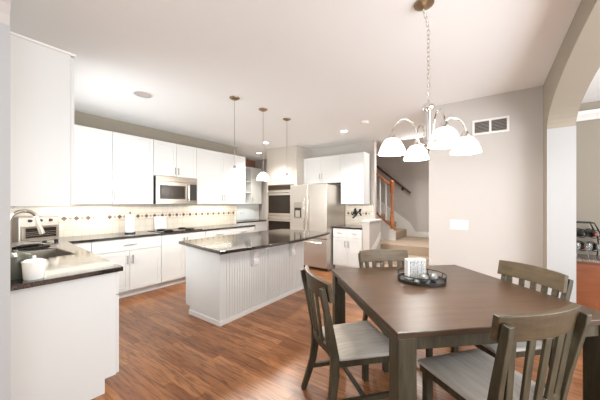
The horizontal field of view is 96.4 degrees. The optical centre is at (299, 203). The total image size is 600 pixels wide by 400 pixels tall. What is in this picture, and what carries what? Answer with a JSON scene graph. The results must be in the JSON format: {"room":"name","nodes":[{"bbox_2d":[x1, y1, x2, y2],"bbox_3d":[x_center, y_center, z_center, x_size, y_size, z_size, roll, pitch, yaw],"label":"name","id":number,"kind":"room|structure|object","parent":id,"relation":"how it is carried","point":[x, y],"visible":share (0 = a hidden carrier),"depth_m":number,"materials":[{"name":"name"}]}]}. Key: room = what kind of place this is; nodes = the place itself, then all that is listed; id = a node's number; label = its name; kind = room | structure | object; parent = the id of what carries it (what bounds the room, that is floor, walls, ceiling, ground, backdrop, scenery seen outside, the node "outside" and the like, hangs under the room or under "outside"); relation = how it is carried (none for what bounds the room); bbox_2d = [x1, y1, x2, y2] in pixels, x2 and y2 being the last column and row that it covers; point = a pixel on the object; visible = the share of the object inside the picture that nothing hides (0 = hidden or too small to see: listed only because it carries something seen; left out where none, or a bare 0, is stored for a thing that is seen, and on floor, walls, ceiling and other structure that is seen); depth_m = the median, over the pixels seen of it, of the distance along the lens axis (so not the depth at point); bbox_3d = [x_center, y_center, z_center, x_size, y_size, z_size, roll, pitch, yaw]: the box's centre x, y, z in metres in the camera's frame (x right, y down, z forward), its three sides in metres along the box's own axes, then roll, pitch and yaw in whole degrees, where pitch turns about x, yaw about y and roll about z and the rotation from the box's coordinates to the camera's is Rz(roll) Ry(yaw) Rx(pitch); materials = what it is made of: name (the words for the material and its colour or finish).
{"room":"eat-in kitchen","nodes":[
{"label":"eat-in kitchen","id":0,"kind":"room"},
{"bbox_2d":[0,0,10,25],"bbox_3d":[-1.704,0.009,1.439,5.445,2.743,0.120,0,0,35],"label":"wall","id":1,"kind":"structure","parent":0,"point":[5,5],"depth_m":1.29,"materials":[{"name":"beige paint"}]},
{"bbox_2d":[0,22,9,399],"bbox_3d":[-1.454,0.255,1.262,0.008,2.250,0.122,0,0,35],"label":"trim","id":2,"kind":"structure","parent":1,"relation":"attached to","point":[4,29],"depth_m":1.29,"materials":[{"name":"grey paint"}]},
{"bbox_2d":[10,31,75,206],"bbox_3d":[-1.989,-0.500,1.950,0.911,1.030,0.380,0,0,35],"label":"upper cabinet","id":3,"kind":"object","parent":1,"relation":"attached to","point":[41,74],"visible":0.98,"depth_m":1.68,"materials":[{"name":"white paint"}]},
{"bbox_2d":[74,111,236,234],"bbox_3d":[-2.788,0.009,4.724,0.120,2.743,4.230,0,0,35],"label":"wall","id":4,"kind":"structure","parent":0,"point":[80,118],"depth_m":4.73,"materials":[{"name":"beige paint"}]},
{"bbox_2d":[74,124,152,203],"bbox_3d":[-3.048,-0.542,3.914,0.372,1.085,1.626,0,0,35],"label":"upper cabinet","id":5,"kind":"object","parent":4,"relation":"attached to","point":[110,167],"visible":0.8,"depth_m":3.98,"materials":[{"name":"white paint"}]},
{"bbox_2d":[74,204,118,204],"bbox_3d":[-3.121,0.009,3.864,0.040,0.011,0.900,0,0,35],"label":"light","id":6,"kind":"object","parent":5,"relation":"attached to","point":[74,204],"visible":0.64,"depth_m":3.97,"materials":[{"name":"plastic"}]},
{"bbox_2d":[10,204,235,236],"bbox_3d":[-2.701,0.234,4.731,0.011,0.469,4.080,0,0,35],"label":"backsplash","id":7,"kind":"structure","parent":4,"relation":"attached to","point":[76,220],"depth_m":4.46,"materials":[{"name":"beige tile"}]},
{"bbox_2d":[94,214,105,221],"bbox_3d":[-3.098,0.210,4.154,0.010,0.115,0.150,0,0,35],"label":"outlet plate","id":8,"kind":"object","parent":7,"relation":"attached to","point":[97,217],"visible":1,"depth_m":4.15,"materials":[{"name":"plastic"}]},
{"bbox_2d":[153,139,195,178],"bbox_3d":[-2.346,-0.785,4.905,0.372,0.600,0.800,0,0,35],"label":"upper cabinet","id":9,"kind":"object","parent":4,"relation":"attached to","point":[169,159],"visible":0.87,"depth_m":4.77,"materials":[{"name":"white paint"}]},
{"bbox_2d":[153,175,196,203],"bbox_3d":[-2.318,-0.242,4.886,0.430,0.475,0.772,0,0,35],"label":"microwave","id":10,"kind":"object","parent":9,"relation":"attached to","point":[166,189],"visible":0.98,"depth_m":4.73,"materials":[{"name":"silver metal"}]},
{"bbox_2d":[196,148,244,203],"bbox_3d":[-1.747,-0.542,5.751,0.372,1.085,1.268,0,0,35],"label":"upper cabinet","id":11,"kind":"object","parent":4,"relation":"attached to","point":[214,186],"visible":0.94,"depth_m":5.57,"materials":[{"name":"white paint"}]},
{"bbox_2d":[196,204,231,204],"bbox_3d":[-1.809,0.009,5.717,0.040,0.011,0.900,0,0,35],"label":"light","id":12,"kind":"object","parent":11,"relation":"attached to","point":[196,204],"visible":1,"depth_m":5.67,"materials":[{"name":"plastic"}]},
{"bbox_2d":[245,159,254,167],"bbox_3d":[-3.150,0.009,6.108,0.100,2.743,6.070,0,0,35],"label":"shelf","id":13,"kind":"structure","parent":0,"point":[248,163],"depth_m":8.27,"materials":[{"name":"brown wood"}]},
{"bbox_2d":[255,159,266,219],"bbox_3d":[-0.425,0.009,7.836,2.350,2.743,0.100,0,0,35],"label":"wall","id":14,"kind":"structure","parent":0,"point":[261,164],"depth_m":8.27,"materials":[{"name":"beige paint"}]},
{"bbox_2d":[10,0,580,160],"bbox_3d":[-0.128,-1.413,4.734,6.720,0.100,7.320,0,0,35],"label":"ceiling","id":15,"kind":"structure","parent":0,"point":[329,67],"depth_m":2.54,"materials":[{"name":"paint"}]},
{"bbox_2d":[132,90,152,97],"bbox_3d":[-1.946,-1.359,3.320,0.230,0.008,0.230,0,0,35],"label":"ceiling speaker","id":16,"kind":"object","parent":15,"relation":"attached to","point":[139,93],"visible":1,"depth_m":3.30,"materials":[{"name":"white paint"}]},
{"bbox_2d":[134,91,151,96],"bbox_3d":[-1.946,-1.361,3.320,0.194,0.003,0.194,0,0,35],"label":"grille","id":17,"kind":"object","parent":16,"relation":"attached to","point":[140,93],"depth_m":3.30,"materials":[{"name":"beige paint"}]},
{"bbox_2d":[227,96,241,177],"bbox_3d":[-0.839,-0.853,3.436,0.192,1.020,0.192,0,0,35],"label":"pendant light","id":18,"kind":"object","parent":15,"relation":"hanging from","point":[234,172],"visible":1,"depth_m":3.41,"materials":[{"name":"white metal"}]},
{"bbox_2d":[257,108,269,180],"bbox_3d":[-0.530,-0.853,3.855,0.192,1.020,0.192,0,0,35],"label":"pendant light","id":19,"kind":"object","parent":15,"relation":"hanging from","point":[262,176],"visible":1,"depth_m":3.80,"materials":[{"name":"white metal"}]},
{"bbox_2d":[281,118,292,182],"bbox_3d":[-0.210,-0.853,4.290,0.192,1.020,0.192,0,0,35],"label":"pendant light","id":20,"kind":"object","parent":15,"relation":"hanging from","point":[286,179],"visible":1,"depth_m":4.24,"materials":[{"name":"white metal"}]},
{"bbox_2d":[378,0,481,160],"bbox_3d":[0.872,-0.853,1.820,0.527,1.020,0.527,0,0,-40],"label":"chandelier","id":21,"kind":"object","parent":15,"relation":"hanging from","point":[444,137],"visible":1,"depth_m":1.80,"materials":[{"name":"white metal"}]},
{"bbox_2d":[388,132,395,137],"bbox_3d":[0.632,-0.463,1.841,0.052,0.050,0.052,0,0,0],"label":"socket","id":22,"kind":"object","parent":21,"relation":"attached to","point":[391,135],"depth_m":1.82,"materials":[{"name":"silver metal"}]},
{"bbox_2d":[439,121,448,127],"bbox_3d":[0.851,-0.463,1.580,0.052,0.050,0.052,0,0,0],"label":"socket","id":23,"kind":"object","parent":21,"relation":"attached to","point":[443,124],"depth_m":1.56,"materials":[{"name":"silver metal"}]},
{"bbox_2d":[461,131,469,136],"bbox_3d":[1.112,-0.463,1.799,0.052,0.050,0.052,0,0,0],"label":"socket","id":24,"kind":"object","parent":21,"relation":"attached to","point":[465,134],"depth_m":1.78,"materials":[{"name":"silver metal"}]},
{"bbox_2d":[91,267,582,399],"bbox_3d":[0.018,1.420,2.622,9.400,0.080,10.700,0,0,35],"label":"floor","id":25,"kind":"structure","parent":0,"point":[166,352],"depth_m":2.41,"materials":[{"name":"brown wood"}]},
{"bbox_2d":[10,272,118,399],"bbox_3d":[-1.851,0.943,2.066,0.800,0.875,0.622,0,0,40],"label":"base cabinet","id":26,"kind":"object","parent":25,"relation":"on","point":[64,336],"visible":0.91,"depth_m":1.78,"materials":[{"name":"white paint"}]},
{"bbox_2d":[10,224,254,290],"bbox_3d":[-1.608,0.486,3.954,2.694,0.032,4.094,0,0,35],"label":"countertop","id":27,"kind":"structure","parent":26,"relation":"on","point":[84,263],"depth_m":2.27,"materials":[{"name":"stone"}]},
{"bbox_2d":[10,250,30,279],"bbox_3d":[-1.808,0.383,1.703,0.140,0.175,0.140,0,0,35],"label":"canister","id":28,"kind":"object","parent":27,"relation":"on","point":[16,257],"visible":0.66,"depth_m":1.67,"materials":[{"name":"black ceramic"}]},
{"bbox_2d":[10,209,44,252],"bbox_3d":[-2.257,0.256,2.186,0.134,0.428,0.249,0,0,23],"label":"faucet","id":29,"kind":"object","parent":27,"relation":"on","point":[40,229],"visible":0.56,"depth_m":2.17,"materials":[{"name":"metal"}]},
{"bbox_2d":[12,242,50,250],"bbox_3d":[-2.931,0.439,2.835,0.220,0.062,0.400,0,0,15],"label":"tray","id":30,"kind":"object","parent":27,"relation":"on","point":[14,244],"visible":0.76,"depth_m":2.85,"materials":[{"name":"metal"}]},
{"bbox_2d":[21,255,46,280],"bbox_3d":[-1.677,0.398,1.690,0.116,0.145,0.116,0,0,35],"label":"canister","id":31,"kind":"object","parent":27,"relation":"on","point":[34,268],"visible":1,"depth_m":1.66,"materials":[{"name":"white ceramic"}]},
{"bbox_2d":[12,216,58,245],"bbox_3d":[-3.204,0.310,3.231,0.338,0.320,0.400,0,0,17],"label":"toaster oven","id":32,"kind":"object","parent":27,"relation":"on","point":[24,228],"visible":0.79,"depth_m":3.13,"materials":[{"name":"metal"}]},
{"bbox_2d":[27,249,73,258],"bbox_3d":[-2.470,0.579,2.533,0.632,0.203,0.392,0,0,35],"label":"sink","id":33,"kind":"object","parent":27,"relation":"in","point":[47,253],"visible":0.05,"depth_m":2.78,"materials":[{"name":"metal"}]},
{"bbox_2d":[125,212,135,233],"bbox_3d":[-2.721,0.297,4.291,0.150,0.345,0.150,0,0,35],"label":"paper towel holder","id":34,"kind":"object","parent":27,"relation":"on","point":[129,219],"visible":0.99,"depth_m":4.24,"materials":[{"name":"white paper"}]},
{"bbox_2d":[154,216,166,229],"bbox_3d":[-2.550,0.343,4.894,0.047,0.233,0.220,0,0,35],"label":"serving board","id":35,"kind":"object","parent":27,"relation":"on","point":[159,221],"visible":0.96,"depth_m":4.88,"materials":[{"name":"white ceramic"}]},
{"bbox_2d":[148,227,198,232],"bbox_3d":[-2.239,0.456,4.832,0.480,0.028,0.760,0,0,35],"label":"cooktop","id":36,"kind":"object","parent":27,"relation":"in","point":[179,228],"visible":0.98,"depth_m":4.68,"materials":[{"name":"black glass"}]},
{"bbox_2d":[74,242,90,251],"bbox_3d":[-3.090,0.943,3.631,0.650,0.875,0.255,0,0,35],"label":"base cabinet","id":37,"kind":"object","parent":25,"relation":"on","point":[87,245],"visible":0.05,"depth_m":3.51,"materials":[{"name":"white paint"}]},
{"bbox_2d":[91,235,160,297],"bbox_3d":[-2.746,0.943,4.115,0.652,0.875,0.930,0,0,35],"label":"base cabinet","id":38,"kind":"object","parent":25,"relation":"on","point":[140,257],"visible":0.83,"depth_m":4.01,"materials":[{"name":"white paint"}]},
{"bbox_2d":[159,231,204,287],"bbox_3d":[-2.239,0.943,4.831,0.652,0.875,0.820,0,0,35],"label":"base cabinet","id":39,"kind":"object","parent":25,"relation":"on","point":[173,254],"visible":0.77,"depth_m":4.51,"materials":[{"name":"white paint"}]},
{"bbox_2d":[205,229,231,237],"bbox_3d":[-1.822,0.943,5.420,0.652,0.875,0.620,0,0,35],"label":"base cabinet","id":40,"kind":"object","parent":25,"relation":"on","point":[213,233],"visible":0.1,"depth_m":5.22,"materials":[{"name":"white paint"}]},
{"bbox_2d":[232,227,253,233],"bbox_3d":[-1.457,0.943,5.935,0.652,0.875,0.637,0,0,35],"label":"base cabinet","id":41,"kind":"object","parent":25,"relation":"on","point":[244,229],"visible":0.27,"depth_m":5.75,"materials":[{"name":"white paint"}]},
{"bbox_2d":[237,167,266,231],"bbox_3d":[-1.555,0.150,7.681,0.678,2.460,1.340,0,0,35],"label":"hutch","id":42,"kind":"object","parent":25,"relation":"on","point":[247,213],"visible":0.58,"depth_m":7.92,"materials":[{"name":"white paint"}]},
{"bbox_2d":[237,219,266,222],"bbox_3d":[-1.563,0.486,7.687,0.655,0.032,1.340,0,0,35],"label":"countertop","id":43,"kind":"structure","parent":42,"relation":"on","point":[255,220],"depth_m":7.63,"materials":[{"name":"stone"}]},
{"bbox_2d":[179,229,329,326],"bbox_3d":[-0.517,0.924,3.846,1.170,0.912,2.259,0,0,35],"label":"kitchen island","id":44,"kind":"object","parent":25,"relation":"on","point":[229,278],"visible":0.96,"depth_m":3.35,"materials":[{"name":"white paint"}]},
{"bbox_2d":[179,229,329,254],"bbox_3d":[-0.517,0.485,3.846,1.170,0.034,2.259,0,0,35],"label":"island countertop","id":45,"kind":"structure","parent":44,"relation":"on","point":[226,244],"depth_m":3.44,"materials":[{"name":"stone"}]},
{"bbox_2d":[267,145,310,229],"bbox_3d":[-0.155,0.010,6.872,0.925,2.740,1.062,0,0,35],"label":"oven tower","id":46,"kind":"object","parent":25,"relation":"on","point":[281,161],"visible":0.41,"depth_m":6.41,"materials":[{"name":"beige paint"}]},
{"bbox_2d":[267,184,293,229],"bbox_3d":[-0.493,0.220,6.399,0.800,1.380,0.098,0,0,35],"label":"double wall oven","id":47,"kind":"object","parent":46,"relation":"attached to","point":[278,195],"visible":0.62,"depth_m":6.41,"materials":[{"name":"metal"}]},
{"bbox_2d":[290,183,344,270],"bbox_3d":[0.385,0.475,6.021,0.930,1.790,0.908,0,0,35],"label":"refrigerator","id":48,"kind":"object","parent":25,"relation":"on","point":[313,207],"visible":0.77,"depth_m":5.63,"materials":[{"name":"metal"}]},
{"bbox_2d":[300,265,388,399],"bbox_3d":[0.328,0.922,1.858,0.560,0.924,0.500,0,0,-14],"label":"dining chair","id":49,"kind":"object","parent":25,"relation":"on","point":[346,345],"visible":0.94,"depth_m":1.71,"materials":[{"name":"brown wood"}]},
{"bbox_2d":[333,228,361,267],"bbox_3d":[1.124,0.943,5.672,0.640,0.875,0.662,0,0,35],"label":"base cabinet","id":50,"kind":"object","parent":25,"relation":"on","point":[347,243],"visible":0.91,"depth_m":5.43,"materials":[{"name":"white paint"}]},
{"bbox_2d":[332,225,361,229],"bbox_3d":[1.129,0.486,5.684,0.654,0.032,0.654,0,0,35],"label":"countertop","id":51,"kind":"structure","parent":50,"relation":"on","point":[359,227],"depth_m":5.59,"materials":[{"name":"stone"}]},
{"bbox_2d":[358,249,432,371],"bbox_3d":[0.869,0.922,2.475,0.500,0.924,0.560,0,0,-7],"label":"dining chair","id":52,"kind":"object","parent":25,"relation":"on","point":[373,255],"visible":0.27,"depth_m":2.71,"materials":[{"name":"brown wood"}]},
{"bbox_2d":[372,172,428,266],"bbox_3d":[1.577,-0.182,6.510,3.510,3.125,2.249,0,0,35],"label":"staircase","id":53,"kind":"structure","parent":25,"relation":"on","point":[396,231],"depth_m":6.24,"materials":[{"name":"beige carpet"}]},
{"bbox_2d":[331,265,599,399],"bbox_3d":[1.027,1.000,2.016,1.300,0.760,1.300,0,0,-7],"label":"dining table","id":54,"kind":"object","parent":25,"relation":"on","point":[459,312],"visible":0.92,"depth_m":1.58,"materials":[{"name":"brown wood"}]},
{"bbox_2d":[397,268,446,286],"bbox_3d":[0.980,0.588,2.170,0.373,0.062,0.373,0,0,-5],"label":"round tray","id":55,"kind":"object","parent":54,"relation":"on","point":[441,281],"visible":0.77,"depth_m":2.07,"materials":[{"name":"black metal"}]},
{"bbox_2d":[405,258,425,279],"bbox_3d":[0.945,0.530,2.199,0.156,0.165,0.066,0,0,-5],"label":"block","id":56,"kind":"object","parent":55,"relation":"on","point":[414,267],"visible":0.87,"depth_m":2.17,"materials":[{"name":"white paint"}]},
{"bbox_2d":[419,273,428,282],"bbox_3d":[0.965,0.577,2.090,0.072,0.072,0.072,0,0,35],"label":"decorative ball","id":57,"kind":"object","parent":55,"relation":"on","point":[423,275],"visible":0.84,"depth_m":2.07,"materials":[{"name":"silver metal"}]},
{"bbox_2d":[428,273,437,281],"bbox_3d":[1.050,0.577,2.110,0.072,0.072,0.072,0,0,35],"label":"decorative ball","id":58,"kind":"object","parent":55,"relation":"on","point":[431,275],"visible":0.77,"depth_m":2.09,"materials":[{"name":"silver metal"}]},
{"bbox_2d":[417,303,591,399],"bbox_3d":[1.004,0.922,1.406,0.500,0.924,0.560,0,0,-16],"label":"dining chair","id":59,"kind":"object","parent":25,"relation":"on","point":[472,374],"visible":1,"depth_m":1.21,"materials":[{"name":"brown wood"}]},
{"bbox_2d":[451,260,573,387],"bbox_3d":[1.485,0.922,1.961,0.560,0.924,0.500,0,0,-7],"label":"dining chair","id":60,"kind":"object","parent":25,"relation":"on","point":[559,282],"visible":0.3,"depth_m":1.88,"materials":[{"name":"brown wood"}]},
{"bbox_2d":[576,254,599,310],"bbox_3d":[3.619,0.993,2.822,1.175,0.775,0.448,0,0,35],"label":"sideboard","id":61,"kind":"object","parent":25,"relation":"on","point":[587,270],"visible":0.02,"depth_m":2.92,"materials":[{"name":"brown wood"}]},
{"bbox_2d":[576,242,580,257],"bbox_3d":[3.120,0.519,3.023,0.067,0.170,0.068,0,0,35],"label":"wine glass","id":62,"kind":"object","parent":61,"relation":"on","point":[578,245],"visible":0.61,"depth_m":3.00,"materials":[{"name":"clear glass"}]},
{"bbox_2d":[576,221,599,255],"bbox_3d":[3.310,0.406,3.121,0.289,0.398,0.194,0,0,35],"label":"wine rack","id":63,"kind":"object","parent":61,"relation":"on","point":[591,223],"visible":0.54,"depth_m":3.06,"materials":[{"name":"black metal"}]},
{"bbox_2d":[576,229,584,235],"bbox_3d":[3.272,0.340,3.132,0.073,0.074,0.286,0,0,35],"label":"wine bottle","id":64,"kind":"object","parent":63,"relation":"in","point":[580,232],"visible":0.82,"depth_m":3.08,"materials":[{"name":"black glass"}]},
{"bbox_2d":[585,229,597,236],"bbox_3d":[3.353,0.339,3.075,0.073,0.074,0.286,0,0,35],"label":"wine bottle","id":65,"kind":"object","parent":63,"relation":"in","point":[592,233],"visible":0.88,"depth_m":3.03,"materials":[{"name":"black glass"}]},
{"bbox_2d":[584,243,592,258],"bbox_3d":[3.188,0.519,2.962,0.067,0.170,0.068,0,0,35],"label":"wine glass","id":66,"kind":"object","parent":61,"relation":"on","point":[588,247],"visible":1,"depth_m":2.95,"materials":[{"name":"clear glass"}]},
{"bbox_2d":[311,141,375,224],"bbox_3d":[0.948,0.009,6.288,1.680,2.743,0.120,0,0,35],"label":"wall","id":67,"kind":"structure","parent":0,"point":[369,147],"depth_m":5.91,"materials":[{"name":"beige paint"}]},
{"bbox_2d":[304,155,340,183],"bbox_3d":[0.576,-0.775,6.240,0.985,0.610,0.385,0,0,35],"label":"upper cabinet","id":68,"kind":"object","parent":67,"relation":"attached to","point":[326,169],"visible":0.95,"depth_m":6.09,"materials":[{"name":"white paint"}]},
{"bbox_2d":[341,152,369,203],"bbox_3d":[1.193,-0.540,5.803,0.525,1.080,0.385,0,0,35],"label":"upper cabinet","id":69,"kind":"object","parent":67,"relation":"attached to","point":[355,167],"visible":1,"depth_m":5.67,"materials":[{"name":"white paint"}]},
{"bbox_2d":[345,204,372,224],"bbox_3d":[1.306,0.234,5.954,0.640,0.469,0.011,0,0,35],"label":"backsplash","id":70,"kind":"structure","parent":67,"relation":"attached to","point":[367,209],"depth_m":5.95,"materials":[{"name":"beige tile"}]},
{"bbox_2d":[351,208,361,217],"bbox_3d":[1.258,0.205,5.968,0.249,0.234,0.044,0,0,35],"label":"scroll","id":71,"kind":"object","parent":70,"relation":"attached to","point":[355,211],"visible":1,"depth_m":5.97,"materials":[{"name":"black metal"}]},
{"bbox_2d":[362,221,379,267],"bbox_3d":[1.463,0.865,5.458,0.140,1.030,0.639,0,0,35],"label":"wall","id":72,"kind":"structure","parent":0,"point":[370,231],"depth_m":5.22,"materials":[{"name":"beige paint"}]},
{"bbox_2d":[363,219,381,221],"bbox_3d":[1.475,0.332,5.444,0.154,0.034,0.690,0,0,35],"label":"trim","id":73,"kind":"structure","parent":72,"relation":"on","point":[368,220],"depth_m":5.29,"materials":[{"name":"white paint"}]},
{"bbox_2d":[370,231,380,266],"bbox_3d":[1.526,0.980,5.419,0.008,0.800,0.630,0,0,35],"label":"trim","id":74,"kind":"structure","parent":72,"relation":"attached to","point":[379,235],"depth_m":5.46,"materials":[{"name":"white paint"}]},
{"bbox_2d":[376,150,428,237],"bbox_3d":[1.991,0.009,7.657,6.800,2.743,0.100,0,0,35],"label":"wall","id":75,"kind":"structure","parent":0,"point":[413,207],"depth_m":7.00,"materials":[{"name":"beige paint"}]},
{"bbox_2d":[376,165,410,193],"bbox_3d":[2.395,-0.774,7.251,1.185,1.030,0.095,0,0,35],"label":"wall handrail","id":76,"kind":"object","parent":75,"relation":"attached to","point":[377,166],"visible":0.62,"depth_m":7.12,"materials":[{"name":"brown wood"}]},
{"bbox_2d":[429,86,542,291],"bbox_3d":[2.340,0.009,3.477,1.200,2.743,0.120,0,0,35],"label":"wall","id":77,"kind":"structure","parent":0,"point":[498,189],"depth_m":3.37,"materials":[{"name":"beige paint"}]},
{"bbox_2d":[450,220,467,229],"bbox_3d":[2.111,0.276,3.560,0.195,0.121,0.009,0,0,35],"label":"switch plate","id":78,"kind":"object","parent":77,"relation":"attached to","point":[454,224],"visible":1,"depth_m":3.55,"materials":[{"name":"plastic"}]},
{"bbox_2d":[472,115,508,135],"bbox_3d":[2.387,-0.980,3.363,0.380,0.190,0.012,0,0,35],"label":"air vent","id":79,"kind":"object","parent":77,"relation":"in","point":[497,124],"visible":1,"depth_m":3.36,"materials":[{"name":"white metal"}]},
{"bbox_2d":[543,0,599,268],"bbox_3d":[1.763,0.009,1.435,0.220,2.743,3.880,0,0,35],"label":"wall","id":80,"kind":"structure","parent":0,"point":[576,63],"depth_m":2.33,"materials":[{"name":"beige paint"}]},
{"bbox_2d":[547,126,575,302],"bbox_3d":[2.732,0.290,2.803,0.222,2.180,0.008,0,0,35],"label":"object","id":81,"kind":"structure","parent":80,"relation":"attached to","point":[561,142],"depth_m":2.80,"materials":[{"name":"grey paint"}]},
{"bbox_2d":[576,101,599,254],"bbox_3d":[4.304,0.009,2.687,2.480,2.743,0.120,0,0,35],"label":"wall","id":82,"kind":"structure","parent":0,"point":[588,131],"depth_m":3.21,"materials":[{"name":"beige paint"}]},
{"bbox_2d":[576,108,599,121],"bbox_3d":[4.249,-1.058,2.609,2.480,0.105,0.070,0,0,35],"label":"trim","id":83,"kind":"structure","parent":82,"relation":"attached to","point":[592,114],"depth_m":3.18,"materials":[{"name":"white paint"}]},
{"bbox_2d":[582,67,599,102],"bbox_3d":[2.972,-1.260,0.806,2.480,0.080,4.490,0,0,35],"label":"ceiling","id":84,"kind":"structure","parent":0,"point":[592,94],"depth_m":2.91,"materials":[{"name":"paint"}]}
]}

